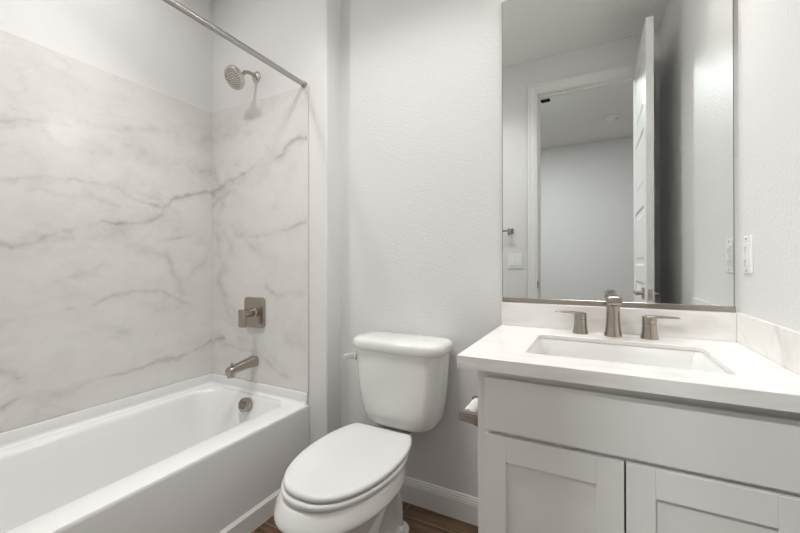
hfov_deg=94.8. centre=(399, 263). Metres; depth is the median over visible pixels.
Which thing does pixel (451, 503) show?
baseboard
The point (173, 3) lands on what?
shower curtain rod
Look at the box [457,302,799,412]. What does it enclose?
countertop
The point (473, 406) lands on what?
toilet paper roll
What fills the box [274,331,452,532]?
toilet
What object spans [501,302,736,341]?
backsplash
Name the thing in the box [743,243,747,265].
socket
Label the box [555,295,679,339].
faucet
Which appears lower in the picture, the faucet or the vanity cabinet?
the vanity cabinet
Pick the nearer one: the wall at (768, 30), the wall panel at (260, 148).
the wall at (768, 30)
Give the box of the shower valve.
[238,297,265,327]
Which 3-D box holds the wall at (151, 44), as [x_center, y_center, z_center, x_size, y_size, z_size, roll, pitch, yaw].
[-1.563,-0.247,1.535,0.100,2.755,1.628,0,0,28]
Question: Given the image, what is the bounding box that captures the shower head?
[224,65,260,89]
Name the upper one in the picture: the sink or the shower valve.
the shower valve
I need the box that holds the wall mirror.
[502,0,735,311]
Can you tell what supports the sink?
in the countertop
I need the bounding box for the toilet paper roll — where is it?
[464,398,477,412]
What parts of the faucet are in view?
lever, handle, spout, handle, lever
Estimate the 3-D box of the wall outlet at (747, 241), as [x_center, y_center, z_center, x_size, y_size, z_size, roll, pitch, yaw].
[1.056,-0.026,1.121,0.009,0.115,0.071,0,0,28]
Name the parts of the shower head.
shower arm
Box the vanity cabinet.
[478,370,799,532]
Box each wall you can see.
[0,0,211,432]
[212,0,340,445]
[341,0,738,497]
[738,0,799,331]
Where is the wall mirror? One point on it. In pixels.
(618, 115)
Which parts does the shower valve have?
lever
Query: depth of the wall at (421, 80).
1.71 m
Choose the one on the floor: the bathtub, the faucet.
the bathtub
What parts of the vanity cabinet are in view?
door panel, door, door, door panel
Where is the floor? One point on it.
(419, 519)
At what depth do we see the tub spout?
1.95 m
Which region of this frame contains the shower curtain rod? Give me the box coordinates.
[162,0,306,87]
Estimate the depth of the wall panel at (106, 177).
1.70 m
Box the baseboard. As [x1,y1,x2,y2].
[400,476,477,525]
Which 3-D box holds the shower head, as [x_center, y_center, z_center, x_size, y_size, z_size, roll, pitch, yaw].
[-0.848,-0.997,1.978,0.120,0.148,0.183,0,0,28]
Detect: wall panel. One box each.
[0,29,211,432]
[212,85,308,391]
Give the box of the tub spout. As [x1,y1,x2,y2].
[225,355,258,378]
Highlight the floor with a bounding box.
[252,501,477,532]
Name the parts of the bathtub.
overflow plate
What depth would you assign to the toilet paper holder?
1.20 m
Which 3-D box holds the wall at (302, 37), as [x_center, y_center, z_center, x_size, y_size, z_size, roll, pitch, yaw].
[-0.747,-0.246,2.150,0.977,2.755,0.218,0,0,28]
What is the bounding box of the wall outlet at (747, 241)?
[742,235,752,273]
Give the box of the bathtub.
[0,373,308,532]
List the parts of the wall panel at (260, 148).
edge trim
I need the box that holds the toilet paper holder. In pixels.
[459,396,477,426]
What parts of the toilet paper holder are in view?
post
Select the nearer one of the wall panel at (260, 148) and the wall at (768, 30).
the wall at (768, 30)
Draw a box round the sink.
[529,338,728,373]

